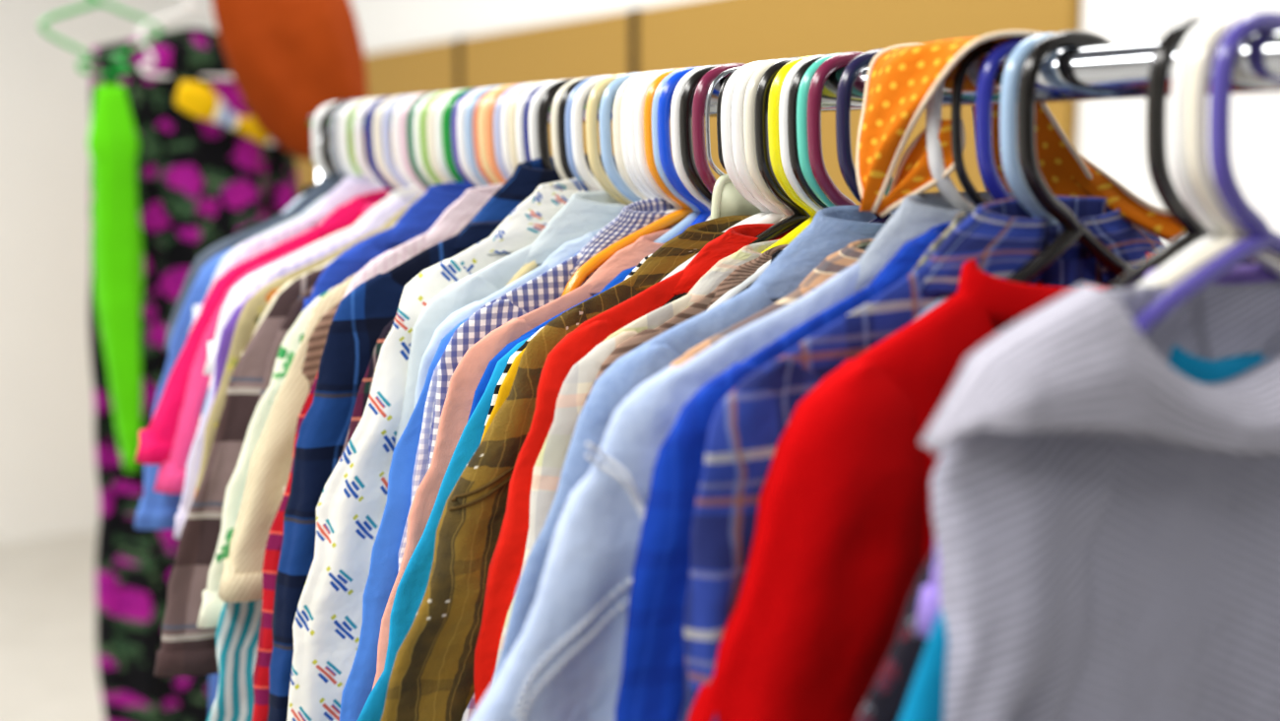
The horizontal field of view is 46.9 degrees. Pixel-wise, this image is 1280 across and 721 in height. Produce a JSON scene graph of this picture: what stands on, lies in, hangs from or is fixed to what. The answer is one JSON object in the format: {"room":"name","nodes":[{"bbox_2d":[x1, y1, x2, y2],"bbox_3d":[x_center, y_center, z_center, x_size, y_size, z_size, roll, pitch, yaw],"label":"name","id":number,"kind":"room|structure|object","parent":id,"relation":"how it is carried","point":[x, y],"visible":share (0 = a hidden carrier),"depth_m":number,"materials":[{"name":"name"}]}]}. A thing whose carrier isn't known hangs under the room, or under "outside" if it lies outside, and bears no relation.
{"room":"second-hand shop","nodes":[
{"label":"second-hand shop","id":0,"kind":"room"},
{"bbox_2d":[0,529,105,720],"bbox_3d":[-1.470,1.287,1.984,4.500,0.080,7.800,-5,9,-32],"label":"floor","id":1,"kind":"structure","parent":0,"point":[48,662],"depth_m":4.76,"materials":[{"name":"plastic"}]},
{"bbox_2d":[308,30,1279,184],"bbox_3d":[0.192,0.592,0.993,0.550,1.562,2.235,-5,9,-32],"label":"clothes rack","id":2,"kind":"object","parent":1,"relation":"on","point":[1112,71],"visible":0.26,"depth_m":0.79,"materials":[{"name":"silver metal"}]},
{"bbox_2d":[133,203,313,710],"bbox_3d":[-0.307,0.150,1.744,0.565,0.700,0.061,-4,9,-30],"label":"shirt","id":3,"kind":"object","parent":2,"relation":"in","point":[157,510],"visible":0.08,"depth_m":1.60,"materials":[{"name":"blue fabric"}]},
{"bbox_2d":[153,264,327,677],"bbox_3d":[-0.152,0.180,1.504,0.677,0.697,0.058,-5,9,-34],"label":"shirt","id":4,"kind":"object","parent":2,"relation":"in","point":[187,649],"visible":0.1,"depth_m":1.34,"materials":[{"name":"brown fabric"}]},
{"bbox_2d":[258,285,314,401],"bbox_3d":[-0.141,0.195,1.495,0.553,0.691,0.045,-5,9,-31],"label":"blouse","id":5,"kind":"object","parent":4,"relation":"attached to","point":[296,309],"visible":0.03,"depth_m":1.34,"materials":[{"name":"white"}]},
{"bbox_2d":[192,194,422,500],"bbox_3d":[-0.169,0.175,1.539,0.611,0.696,0.053,-5,9,-33],"label":"blouse","id":6,"kind":"object","parent":4,"relation":"attached to","point":[253,309],"visible":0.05,"depth_m":1.38,"materials":[{"name":"white"}]},
{"bbox_2d":[163,172,343,351],"bbox_3d":[-0.320,0.131,1.771,0.487,0.704,0.059,-4,9,-32],"label":"shirt","id":7,"kind":"object","parent":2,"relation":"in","point":[326,184],"visible":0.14,"depth_m":1.65,"materials":[{"name":"grey fabric"}]},
{"bbox_2d":[134,189,392,464],"bbox_3d":[-0.255,0.157,1.681,0.614,0.699,0.074,-5,9,-32],"label":"shirt","id":8,"kind":"object","parent":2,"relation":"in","point":[156,442],"visible":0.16,"depth_m":1.52,"materials":[{"name":"pink fabric"}]},
{"bbox_2d":[192,175,387,323],"bbox_3d":[-0.280,0.141,1.701,0.459,0.704,0.050,-4,9,-31],"label":"blouse","id":9,"kind":"object","parent":2,"relation":"hanging from","point":[351,187],"visible":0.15,"depth_m":1.61,"materials":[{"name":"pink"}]},
{"bbox_2d":[372,94,404,190],"bbox_3d":[-0.247,-0.166,1.618,0.398,0.245,0.010,-5,9,-30],"label":"hanger","id":10,"kind":"object","parent":2,"relation":"hanging from","point":[377,119],"visible":0.25,"depth_m":1.59,"materials":[{"name":"beige"}]},
{"bbox_2d":[153,204,375,494],"bbox_3d":[-0.248,0.175,1.661,0.590,0.708,0.053,-4,8,-32],"label":"shirt","id":11,"kind":"object","parent":10,"relation":"hanging from","point":[170,479],"visible":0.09,"depth_m":1.50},
{"bbox_2d":[302,182,475,312],"bbox_3d":[-0.134,0.176,1.480,0.434,0.713,0.036,-4,9,-33],"label":"shirt","id":12,"kind":"object","parent":2,"relation":"hanging from","point":[421,215],"visible":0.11,"depth_m":1.38,"materials":[{"name":"blue fabric"}]},
{"bbox_2d":[382,93,415,188],"bbox_3d":[-0.234,-0.163,1.597,0.384,0.247,0.010,-5,9,-30],"label":"hanger","id":13,"kind":"object","parent":2,"relation":"hanging from","point":[387,115],"visible":0.23,"depth_m":1.56,"materials":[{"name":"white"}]},
{"bbox_2d":[399,92,429,191],"bbox_3d":[-0.208,-0.163,1.556,0.420,0.235,0.009,-5,9,-32],"label":"hanger","id":14,"kind":"object","parent":2,"relation":"hanging from","point":[405,112],"visible":0.16,"depth_m":1.52,"materials":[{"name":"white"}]},
{"bbox_2d":[202,185,425,375],"bbox_3d":[-0.206,0.162,1.598,0.526,0.707,0.041,-5,9,-31],"label":"blouse","id":15,"kind":"object","parent":14,"relation":"hanging from","point":[237,291],"visible":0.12,"depth_m":1.47,"materials":[{"name":"white fabric"}]},
{"bbox_2d":[406,91,437,188],"bbox_3d":[-0.199,-0.161,1.541,0.410,0.235,0.010,-5,9,-33],"label":"hanger","id":16,"kind":"object","parent":2,"relation":"hanging from","point":[410,125],"visible":0.19,"depth_m":1.51,"materials":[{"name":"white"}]},
{"bbox_2d":[173,193,422,538],"bbox_3d":[-0.202,0.173,1.580,0.581,0.702,0.043,-5,9,-31],"label":"blouse","id":17,"kind":"object","parent":16,"relation":"hanging from","point":[379,219],"visible":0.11,"depth_m":1.44,"materials":[{"name":"white"}]},
{"bbox_2d":[210,292,255,405],"bbox_3d":[-0.189,0.184,1.564,0.534,0.696,0.040,-4,9,-32],"label":"t-shirt","id":18,"kind":"object","parent":17,"relation":"attached to","point":[226,336],"visible":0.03,"depth_m":1.41,"materials":[{"name":"fabric"}]},
{"bbox_2d":[464,85,502,186],"bbox_3d":[-0.125,-0.142,1.424,0.402,0.241,0.009,-5,9,-31],"label":"hanger","id":19,"kind":"object","parent":2,"relation":"hanging from","point":[469,117],"visible":0.23,"depth_m":1.39,"materials":[{"name":"blue"}]},
{"bbox_2d":[196,288,332,628],"bbox_3d":[-0.119,0.197,1.469,0.640,0.700,0.048,-5,9,-31],"label":"shirt","id":20,"kind":"object","parent":19,"relation":"hanging from","point":[212,605],"visible":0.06,"depth_m":1.31,"materials":[{"name":"white"}]},
{"bbox_2d":[478,84,510,184],"bbox_3d":[-0.110,-0.139,1.399,0.372,0.241,0.010,-4,9,-30],"label":"hanger","id":21,"kind":"object","parent":2,"relation":"hanging from","point":[481,115],"visible":0.16,"depth_m":1.36,"materials":[{"name":"brown"}]},
{"bbox_2d":[206,599,261,720],"bbox_3d":[-0.100,0.222,1.450,0.679,0.745,0.059,-6,9,-30],"label":"shirt","id":22,"kind":"object","parent":21,"relation":"hanging from","point":[238,625],"visible":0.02,"depth_m":1.29,"materials":[{"name":"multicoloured fabric"}]},
{"bbox_2d":[485,83,518,183],"bbox_3d":[-0.102,-0.140,1.386,0.396,0.235,0.009,-4,9,-30],"label":"hanger","id":23,"kind":"object","parent":2,"relation":"hanging from","point":[489,141],"visible":0.21,"depth_m":1.35,"materials":[{"name":"orange"}]},
{"bbox_2d":[217,273,356,602],"bbox_3d":[-0.100,0.195,1.426,0.620,0.701,0.070,-4,9,-32],"label":"shirt","id":24,"kind":"object","parent":23,"relation":"hanging from","point":[271,461],"visible":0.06,"depth_m":1.26,"materials":[{"name":"white fabric"}]},
{"bbox_2d":[493,82,527,181],"bbox_3d":[-0.093,-0.135,1.373,0.402,0.241,0.009,-5,9,-31],"label":"hanger","id":25,"kind":"object","parent":2,"relation":"hanging from","point":[498,107],"visible":0.21,"depth_m":1.34,"materials":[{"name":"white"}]},
{"bbox_2d":[302,300,340,389],"bbox_3d":[-0.091,0.203,1.415,0.513,0.698,0.040,-5,9,-31],"label":"shirt","id":26,"kind":"object","parent":25,"relation":"hanging from","point":[317,340],"visible":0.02,"depth_m":1.27,"materials":[{"name":"brown fabric"}]},
{"bbox_2d":[500,81,536,177],"bbox_3d":[-0.086,-0.137,1.360,0.354,0.235,0.010,-5,9,-32],"label":"hanger","id":27,"kind":"object","parent":2,"relation":"hanging from","point":[506,104],"visible":0.2,"depth_m":1.33,"materials":[{"name":"white"}]},
{"bbox_2d":[343,183,504,297],"bbox_3d":[-0.086,0.186,1.400,0.427,0.708,0.035,-5,9,-33],"label":"blouse","id":28,"kind":"object","parent":27,"relation":"hanging from","point":[459,214],"visible":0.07,"depth_m":1.30,"materials":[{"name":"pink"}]},
{"bbox_2d":[467,265,636,421],"bbox_3d":[0.053,0.258,1.181,0.499,0.693,0.039,-5,9,-31],"label":"shirt","id":29,"kind":"object","parent":2,"relation":"hanging from","point":[480,390],"visible":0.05,"depth_m":1.06,"materials":[{"name":"blue fabric"}]},
{"bbox_2d":[537,77,578,169],"bbox_3d":[-0.048,-0.129,1.300,0.420,0.235,0.010,-4,9,-30],"label":"hanger","id":30,"kind":"object","parent":2,"relation":"hanging from","point":[549,95],"visible":0.18,"depth_m":1.27,"materials":[{"name":"black"}]},
{"bbox_2d":[266,153,619,720],"bbox_3d":[-0.037,0.177,1.342,0.637,0.730,0.068,-6,9,-31],"label":"shirt","id":31,"kind":"object","parent":30,"relation":"hanging from","point":[360,317],"visible":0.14,"depth_m":1.19,"materials":[{"name":"blue fabric"}]},
{"bbox_2d":[252,373,318,720],"bbox_3d":[-0.078,0.212,1.373,0.611,0.703,0.050,-5,9,-31],"label":"shirt","id":32,"kind":"object","parent":31,"relation":"attached to","point":[273,547],"visible":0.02,"depth_m":1.23,"materials":[{"name":"red fabric"}]},
{"bbox_2d":[505,73,633,286],"bbox_3d":[-0.005,-0.119,1.232,0.344,0.235,0.010,-5,9,-34],"label":"hanger","id":33,"kind":"object","parent":2,"relation":"hanging from","point":[595,96],"visible":0.24,"depth_m":1.20,"materials":[{"name":"brown"}]},
{"bbox_2d":[394,191,625,447],"bbox_3d":[-0.009,0.210,1.270,0.484,0.705,0.042,-3,8,-31],"label":"shirt","id":34,"kind":"object","parent":33,"relation":"hanging from","point":[586,212],"visible":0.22,"depth_m":1.17,"materials":[{"name":"white fabric"}]},
{"bbox_2d":[557,76,591,179],"bbox_3d":[-0.029,-0.121,1.270,0.390,0.241,0.010,-5,9,-30],"label":"hanger","id":35,"kind":"object","parent":2,"relation":"hanging from","point":[562,103],"visible":0.21,"depth_m":1.24,"materials":[{"name":"black"}]},
{"bbox_2d":[338,317,395,460],"bbox_3d":[-0.021,0.216,1.317,0.631,0.707,0.036,-5,9,-31],"label":"shirt","id":36,"kind":"object","parent":35,"relation":"hanging from","point":[365,386],"visible":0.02,"depth_m":1.17,"materials":[{"name":"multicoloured fabric"}]},
{"bbox_2d":[571,74,612,191],"bbox_3d":[-0.017,-0.122,1.250,0.368,0.235,0.010,-4,9,-30],"label":"hanger","id":37,"kind":"object","parent":2,"relation":"hanging from","point":[587,88],"visible":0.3,"depth_m":1.22,"materials":[{"name":"white"}]},
{"bbox_2d":[287,177,595,720],"bbox_3d":[-0.016,0.196,1.288,0.625,0.708,0.060,-5,9,-32],"label":"shirt","id":38,"kind":"object","parent":37,"relation":"hanging from","point":[351,506],"visible":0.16,"depth_m":1.14,"materials":[{"name":"white fabric"}]},
{"bbox_2d":[599,71,641,202],"bbox_3d":[0.006,-0.111,1.214,0.362,0.247,0.010,-5,9,-33],"label":"hanger","id":39,"kind":"object","parent":2,"relation":"hanging from","point":[608,97],"visible":0.24,"depth_m":1.18,"materials":[{"name":"blue"}]},
{"bbox_2d":[414,227,603,407],"bbox_3d":[0.003,0.234,1.252,0.482,0.695,0.049,-5,9,-31],"label":"shirt","id":40,"kind":"object","parent":39,"relation":"hanging from","point":[567,250],"visible":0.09,"depth_m":1.14,"materials":[{"name":"white fabric"}]},
{"bbox_2d":[561,67,693,296],"bbox_3d":[0.043,-0.109,1.155,0.304,0.235,0.010,-5,9,-30],"label":"hanger","id":41,"kind":"object","parent":2,"relation":"hanging from","point":[675,217],"visible":0.33,"depth_m":1.12,"materials":[{"name":"orange"}]},
{"bbox_2d":[612,70,650,199],"bbox_3d":[0.018,-0.106,1.196,0.370,0.251,0.009,-5,9,-32],"label":"hanger","id":42,"kind":"object","parent":2,"relation":"hanging from","point":[616,131],"visible":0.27,"depth_m":1.16,"materials":[{"name":"beige"}]},
{"bbox_2d":[339,251,579,720],"bbox_3d":[0.012,0.240,1.236,0.587,0.694,0.046,-5,9,-31],"label":"shirt","id":43,"kind":"object","parent":42,"relation":"hanging from","point":[384,561],"visible":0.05,"depth_m":1.09,"materials":[{"name":"blue fabric"}]},
{"bbox_2d":[620,69,659,198],"bbox_3d":[0.024,-0.107,1.186,0.320,0.247,0.010,-5,9,-33],"label":"hanger","id":44,"kind":"object","parent":2,"relation":"hanging from","point":[623,115],"visible":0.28,"depth_m":1.15,"materials":[{"name":"white"}]},
{"bbox_2d":[627,68,668,197],"bbox_3d":[0.030,-0.107,1.175,0.376,0.245,0.010,-4,9,-29],"label":"hanger","id":45,"kind":"object","parent":2,"relation":"hanging from","point":[633,96],"visible":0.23,"depth_m":1.14,"materials":[{"name":"white"}]},
{"bbox_2d":[398,360,440,570],"bbox_3d":[0.037,0.237,1.221,0.549,0.697,0.038,-5,9,-31],"label":"shirt","id":46,"kind":"object","parent":45,"relation":"hanging from","point":[421,458],"visible":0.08,"depth_m":1.08,"materials":[{"name":"white fabric"}]},
{"bbox_2d":[634,68,683,212],"bbox_3d":[0.037,-0.110,1.165,0.378,0.235,0.010,-4,9,-28],"label":"hanger","id":47,"kind":"object","parent":2,"relation":"hanging from","point":[639,105],"visible":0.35,"depth_m":1.13,"materials":[{"name":"white"}]},
{"bbox_2d":[427,197,677,469],"bbox_3d":[0.039,0.221,1.208,0.524,0.705,0.037,-5,9,-31],"label":"shirt","id":48,"kind":"object","parent":47,"relation":"hanging from","point":[549,286],"visible":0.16,"depth_m":1.10,"materials":[{"name":"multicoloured fabric"}]},
{"bbox_2d":[651,66,701,243],"bbox_3d":[0.049,-0.100,1.147,0.374,0.251,0.009,-5,9,-31],"label":"hanger","id":49,"kind":"object","parent":2,"relation":"hanging from","point":[685,223],"visible":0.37,"depth_m":1.12,"materials":[{"name":"blue"}]},
{"bbox_2d":[372,228,670,688],"bbox_3d":[0.045,0.244,1.185,0.602,0.709,0.050,-4,9,-32],"label":"shirt","id":50,"kind":"object","parent":49,"relation":"hanging from","point":[464,382],"visible":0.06,"depth_m":1.05,"materials":[{"name":"pink fabric"}]},
{"bbox_2d":[657,65,710,226],"bbox_3d":[0.054,-0.093,1.139,0.356,0.262,0.010,-4,9,-29],"label":"hanger","id":51,"kind":"object","parent":2,"relation":"hanging from","point":[665,99],"visible":0.25,"depth_m":1.11,"materials":[{"name":"blue"}]},
{"bbox_2d":[670,64,711,220],"bbox_3d":[0.062,-0.092,1.127,0.358,0.262,0.010,-5,9,-33],"label":"hanger","id":52,"kind":"object","parent":2,"relation":"hanging from","point":[674,108],"visible":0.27,"depth_m":1.09,"materials":[{"name":"white"}]},
{"bbox_2d":[357,335,531,720],"bbox_3d":[0.054,0.259,1.165,0.649,0.698,0.040,-5,9,-32],"label":"t-shirt","id":53,"kind":"object","parent":52,"relation":"hanging from","point":[411,590],"visible":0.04,"depth_m":1.01,"materials":[{"name":"teal fabric"}]},
{"bbox_2d":[491,204,897,683],"bbox_3d":[0.161,0.248,1.004,0.664,0.712,0.062,-4,9,-31],"label":"denim shirt","id":54,"kind":"object","parent":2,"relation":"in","point":[831,229],"visible":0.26,"depth_m":0.87,"materials":[{"name":"blue fabric"}]},
{"bbox_2d":[679,64,722,203],"bbox_3d":[0.069,-0.096,1.115,0.360,0.251,0.010,-5,9,-30],"label":"hanger","id":55,"kind":"object","parent":2,"relation":"hanging from","point":[686,98],"visible":0.19,"depth_m":1.08,"materials":[{"name":"black"}]},
{"bbox_2d":[692,63,745,194],"bbox_3d":[0.076,-0.092,1.103,0.358,0.255,0.010,-5,9,-34],"label":"hanger","id":56,"kind":"object","parent":2,"relation":"hanging from","point":[705,173],"visible":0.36,"depth_m":1.07,"materials":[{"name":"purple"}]},
{"bbox_2d":[704,66,739,176],"bbox_3d":[0.082,-0.090,1.093,0.320,0.251,0.006,-5,9,-34],"label":"hanger","id":57,"kind":"object","parent":2,"relation":"hanging from","point":[718,78],"visible":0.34,"depth_m":1.06,"materials":[{"name":"silver metal"}]},
{"bbox_2d":[710,173,761,219],"bbox_3d":[0.074,-0.118,1.079,0.053,0.038,0.007,-5,9,-32],"label":"hanger","id":58,"kind":"object","parent":57,"relation":"attached to","point":[727,201],"visible":0.35,"depth_m":1.07,"materials":[{"name":"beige plastic"}]},
{"bbox_2d":[659,59,784,281],"bbox_3d":[0.103,-0.096,1.059,0.342,0.235,0.010,-5,9,-32],"label":"hanger","id":59,"kind":"object","parent":2,"relation":"hanging from","point":[776,215],"visible":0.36,"depth_m":1.03,"materials":[{"name":"white"}]},
{"bbox_2d":[662,57,810,306],"bbox_3d":[0.117,-0.092,1.038,0.392,0.237,0.009,-5,9,-34],"label":"hanger","id":60,"kind":"object","parent":2,"relation":"hanging from","point":[791,223],"visible":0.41,"depth_m":1.01,"materials":[{"name":"black"}]},
{"bbox_2d":[473,223,791,708],"bbox_3d":[0.117,0.246,1.079,0.562,0.692,0.059,-5,9,-32],"label":"shirt","id":61,"kind":"object","parent":60,"relation":"hanging from","point":[505,566],"visible":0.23,"depth_m":0.94,"materials":[{"name":"red fabric"}]},
{"bbox_2d":[720,60,770,232],"bbox_3d":[0.097,-0.097,1.069,0.384,0.235,0.010,-5,9,-30],"label":"hanger","id":62,"kind":"object","parent":2,"relation":"hanging from","point":[727,97],"visible":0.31,"depth_m":1.04,"materials":[{"name":"white"}]},
{"bbox_2d":[706,54,823,310],"bbox_3d":[0.131,-0.082,1.015,0.346,0.251,0.010,-5,9,-33],"label":"hanger","id":63,"kind":"object","parent":2,"relation":"hanging from","point":[783,106],"visible":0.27,"depth_m":0.98,"materials":[{"name":"white"}]},
{"bbox_2d":[570,244,788,442],"bbox_3d":[0.125,0.265,1.054,0.585,0.706,0.033,-4,8,-32],"label":"shirt","id":64,"kind":"object","parent":63,"relation":"hanging from","point":[742,272],"visible":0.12,"depth_m":0.96,"materials":[{"name":"white fabric"}]},
{"bbox_2d":[743,58,794,221],"bbox_3d":[0.110,-0.087,1.049,0.344,0.251,0.009,-5,9,-33],"label":"hanger","id":65,"kind":"object","parent":2,"relation":"hanging from","point":[750,92],"visible":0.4,"depth_m":1.01,"materials":[{"name":"beige"}]},
{"bbox_2d":[667,238,874,367],"bbox_3d":[0.177,0.264,0.980,0.614,0.696,0.058,-4,9,-32],"label":"shirt","id":66,"kind":"object","parent":2,"relation":"hanging from","point":[837,262],"visible":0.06,"depth_m":0.89,"materials":[{"name":"white fabric"}]},
{"bbox_2d":[733,53,832,296],"bbox_3d":[0.137,-0.078,1.006,0.344,0.256,0.009,-5,9,-31],"label":"hanger","id":67,"kind":"object","parent":2,"relation":"hanging from","point":[794,89],"visible":0.23,"depth_m":0.97,"materials":[{"name":"black"}]},
{"bbox_2d":[615,221,952,720],"bbox_3d":[0.218,0.261,0.917,0.606,0.695,0.059,-5,9,-32],"label":"shirt","id":68,"kind":"object","parent":2,"relation":"hanging from","point":[652,681],"visible":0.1,"depth_m":0.76,"materials":[{"name":"blue fabric"}]},
{"bbox_2d":[760,55,816,253],"bbox_3d":[0.126,-0.085,1.024,0.370,0.247,0.010,-5,9,-32],"label":"hanger","id":69,"kind":"object","parent":2,"relation":"hanging from","point":[775,91],"visible":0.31,"depth_m":0.99,"materials":[{"name":"yellow"}]},
{"bbox_2d":[492,239,778,679],"bbox_3d":[0.131,0.258,1.068,0.571,0.697,0.054,-5,9,-31],"label":"shirt","id":70,"kind":"object","parent":69,"relation":"hanging from","point":[547,469],"visible":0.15,"depth_m":0.93,"materials":[{"name":"white fabric"}]},
{"bbox_2d":[796,52,842,206],"bbox_3d":[0.143,-0.077,0.997,0.356,0.256,0.010,-4,9,-30],"label":"hanger","id":71,"kind":"object","parent":2,"relation":"hanging from","point":[801,102],"visible":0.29,"depth_m":0.96,"materials":[{"name":"teal"}]},
{"bbox_2d":[806,51,864,205],"bbox_3d":[0.147,-0.076,0.990,0.366,0.256,0.010,-5,9,-32],"label":"hanger","id":72,"kind":"object","parent":2,"relation":"hanging from","point":[829,66],"visible":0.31,"depth_m":0.96,"materials":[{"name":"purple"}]},
{"bbox_2d":[835,48,893,223],"bbox_3d":[0.163,-0.083,0.964,0.418,0.235,0.009,-5,9,-32],"label":"hanger","id":73,"kind":"object","parent":2,"relation":"hanging from","point":[848,78],"visible":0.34,"depth_m":0.93,"materials":[{"name":"blue"}]},
{"bbox_2d":[855,546,934,720],"bbox_3d":[0.288,0.323,0.813,0.616,0.701,0.061,-5,9,-32],"label":"shirt","id":74,"kind":"object","parent":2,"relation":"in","point":[886,700],"visible":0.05,"depth_m":0.67,"materials":[{"name":"multicoloured fabric"}]},
{"bbox_2d":[687,252,1153,720],"bbox_3d":[0.245,0.287,0.875,0.609,0.700,0.068,-4,9,-31],"label":"sweater","id":75,"kind":"object","parent":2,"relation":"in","point":[844,537],"visible":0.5,"depth_m":0.74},
{"bbox_2d":[925,44,989,210],"bbox_3d":[0.206,-0.074,0.894,0.420,0.235,0.010,-5,9,-32],"label":"hanger","id":76,"kind":"object","parent":2,"relation":"hanging from","point":[947,189],"visible":0.11,"depth_m":0.86,"materials":[{"name":"white"}]},
{"bbox_2d":[468,192,1015,720],"bbox_3d":[0.200,0.251,0.925,0.810,0.721,0.091,-4,8,-32],"label":"denim shirt","id":77,"kind":"object","parent":76,"relation":"hanging from","point":[565,663],"visible":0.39,"depth_m":0.76,"materials":[{"name":"blue fabric"}]},
{"bbox_2d":[951,41,998,206],"bbox_3d":[0.216,-0.072,0.878,0.417,0.232,0.006,-5,9,-31],"label":"hanger","id":78,"kind":"object","parent":2,"relation":"hanging from","point":[974,53],"visible":0.23,"depth_m":0.85,"materials":[{"name":"black"}]},
{"bbox_2d":[911,32,1058,321],"bbox_3d":[0.237,-0.067,0.845,0.378,0.235,0.009,-5,9,-34],"label":"hanger","id":79,"kind":"object","parent":2,"relation":"hanging from","point":[1014,177],"visible":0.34,"depth_m":0.81,"materials":[{"name":"blue"}]},
{"bbox_2d":[678,194,1163,720],"bbox_3d":[0.244,0.252,0.891,0.583,0.708,0.070,-6,9,-31],"label":"shirt","id":80,"kind":"object","parent":79,"relation":"hanging from","point":[745,428],"visible":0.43,"depth_m":0.76,"materials":[{"name":"blue fabric"}]},
{"bbox_2d":[975,36,1028,200],"bbox_3d":[0.228,-0.069,0.859,0.306,0.235,0.009,-5,9,-31],"label":"hanger","id":81,"kind":"object","parent":2,"relation":"hanging from","point":[995,187],"visible":0.23,"depth_m":0.83,"materials":[{"name":"blue"}]},
{"bbox_2d":[855,29,1185,242],"bbox_3d":[0.223,-0.128,0.865,0.134,0.124,0.156,-5,9,-32],"label":"scarf","id":82,"kind":"object","parent":2,"relation":"hanging from","point":[901,80],"visible":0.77,"depth_m":0.87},
{"bbox_2d":[1004,30,1133,283],"bbox_3d":[0.245,-0.058,0.833,0.366,0.251,0.009,-4,9,-29],"label":"hanger","id":83,"kind":"object","parent":2,"relation":"hanging from","point":[1074,230],"visible":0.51,"depth_m":0.81,"materials":[{"name":"black"}]},
{"bbox_2d":[915,264,1279,638],"bbox_3d":[0.299,0.258,0.789,0.415,0.622,0.033,-4,9,-32],"label":"blouse","id":84,"kind":"object","parent":2,"relation":"hanging from","point":[928,606],"visible":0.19,"depth_m":0.66,"materials":[{"name":"purple fabric"}]},
{"bbox_2d":[1104,17,1257,289],"bbox_3d":[0.289,-0.056,0.762,0.322,0.235,0.010,-5,9,-34],"label":"hanger","id":85,"kind":"object","parent":2,"relation":"hanging from","point":[1157,85],"visible":0.43,"depth_m":0.73,"materials":[{"name":"black"}]},
{"bbox_2d":[1133,11,1279,336],"bbox_3d":[0.309,-0.052,0.730,0.306,0.235,0.010,-5,9,-31],"label":"hanger","id":86,"kind":"object","parent":2,"relation":"hanging from","point":[1262,238],"visible":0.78,"depth_m":0.70,"materials":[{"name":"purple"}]},
{"bbox_2d":[919,280,1279,720],"bbox_3d":[0.287,0.300,0.755,0.390,0.688,0.073,-5,9,-31],"label":"sweater","id":87,"kind":"object","parent":86,"relation":"hanging from","point":[1106,517],"visible":0.99,"depth_m":0.66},
{"bbox_2d":[1134,15,1279,287],"bbox_3d":[0.297,-0.054,0.750,0.362,0.235,0.010,-5,9,-33],"label":"hanger","id":88,"kind":"object","parent":2,"relation":"hanging from","point":[1179,89],"visible":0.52,"depth_m":0.72,"materials":[{"name":"white"}]},
{"bbox_2d":[1150,13,1279,292],"bbox_3d":[0.303,-0.053,0.739,0.338,0.235,0.009,-4,9,-29],"label":"hanger","id":89,"kind":"object","parent":2,"relation":"hanging from","point":[1204,184],"visible":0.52,"depth_m":0.71,"materials":[{"name":"beige"}]},
{"bbox_2d":[898,343,1271,720],"bbox_3d":[0.307,0.329,0.787,0.645,0.696,0.034,-5,9,-31],"label":"t-shirt","id":90,"kind":"object","parent":89,"relation":"hanging from","point":[925,701],"visible":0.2,"depth_m":0.65,"materials":[{"name":"teal fabric"}]},
{"bbox_3d":[-0.944,0.201,2.666,0.860,1.854,0.500,-5,9,-32],"label":"clothes rack","id":91,"kind":"object","parent":1,"relation":"on","visible":0},
{"bbox_2d":[37,0,162,76],"bbox_3d":[-0.935,-0.612,2.562,0.209,0.235,0.009,-5,9,-32],"label":"hanger","id":92,"kind":"object","parent":91,"relation":"hanging from","point":[96,3],"visible":1,"depth_m":2.56,"materials":[{"name":"green"}]},
{"bbox_2d":[87,84,143,471],"bbox_3d":[-0.911,-0.141,2.587,0.086,0.671,0.083,0,8,-3],"label":"scarf","id":93,"kind":"object","parent":91,"relation":"hanging from","point":[113,144],"visible":0.99,"depth_m":2.56,"materials":[{"name":"fabric"}]},
{"bbox_2d":[136,0,234,80],"bbox_3d":[-0.795,-0.623,2.648,0.211,0.235,0.009,-5,9,-32],"label":"hanger","id":94,"kind":"object","parent":91,"relation":"hanging from","point":[193,7],"visible":0.67,"depth_m":2.62,"materials":[{"name":"white"}]},
{"bbox_2d":[88,27,301,720],"bbox_3d":[-0.812,0.070,2.786,0.445,1.361,0.186,-5,9,-34],"label":"dress","id":95,"kind":"object","parent":94,"relation":"hanging from","point":[200,182],"visible":0.41,"depth_m":2.68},
{"bbox_2d":[174,80,277,145],"bbox_3d":[-0.707,-0.433,2.675,0.262,0.138,0.055,-6,10,-36],"label":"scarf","id":96,"kind":"object","parent":95,"relation":"on","point":[198,99],"visible":0.66,"depth_m":2.62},
{"bbox_2d":[211,0,368,161],"bbox_3d":[-0.645,-0.555,2.659,0.280,0.389,0.211,-5,9,-32],"label":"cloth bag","id":97,"kind":"object","parent":91,"relation":"hanging from","point":[287,60],"visible":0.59,"depth_m":2.58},
{"bbox_2d":[0,0,217,542],"bbox_3d":[-3.554,-0.747,5.096,4.500,3.280,0.100,-5,9,-32],"label":"wall","id":98,"kind":"structure","parent":0,"point":[49,484],"depth_m":5.85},
{"bbox_2d":[380,214,751,720],"bbox_3d":[0.112,0.239,1.117,0.748,0.711,0.063,-6,10,-32],"label":"shirt","id":99,"kind":"object","parent":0,"point":[431,678],"visible":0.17,"depth_m":0.94,"materials":[{"name":"brown fabric"}]},
{"bbox_2d":[350,0,1279,245],"bbox_3d":[0.384,-0.492,2.906,0.135,3.200,7.800,-5,9,-32],"label":"wall","id":100,"kind":"structure","parent":0,"point":[1111,134],"depth_m":2.24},
{"bbox_2d":[348,39,455,169],"bbox_3d":[-0.743,-0.041,4.651,0.020,1.840,0.911,-5,9,-32],"label":"board","id":101,"kind":"object","parent":100,"relation":"attached to","point":[425,68],"visible":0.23,"depth_m":4.43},
{"bbox_2d":[461,10,629,156],"bbox_3d":[-0.250,0.065,3.864,0.020,1.840,0.911,-5,9,-32],"label":"board","id":102,"kind":"object","parent":100,"relation":"attached to","point":[594,46],"visible":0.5,"depth_m":3.69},
{"bbox_2d":[638,0,1080,204],"bbox_3d":[0.338,0.191,2.925,0.020,1.840,1.272,-5,9,-32],"label":"board","id":103,"kind":"object","parent":100,"relation":"attached to","point":[695,32],"visible":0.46,"depth_m":2.78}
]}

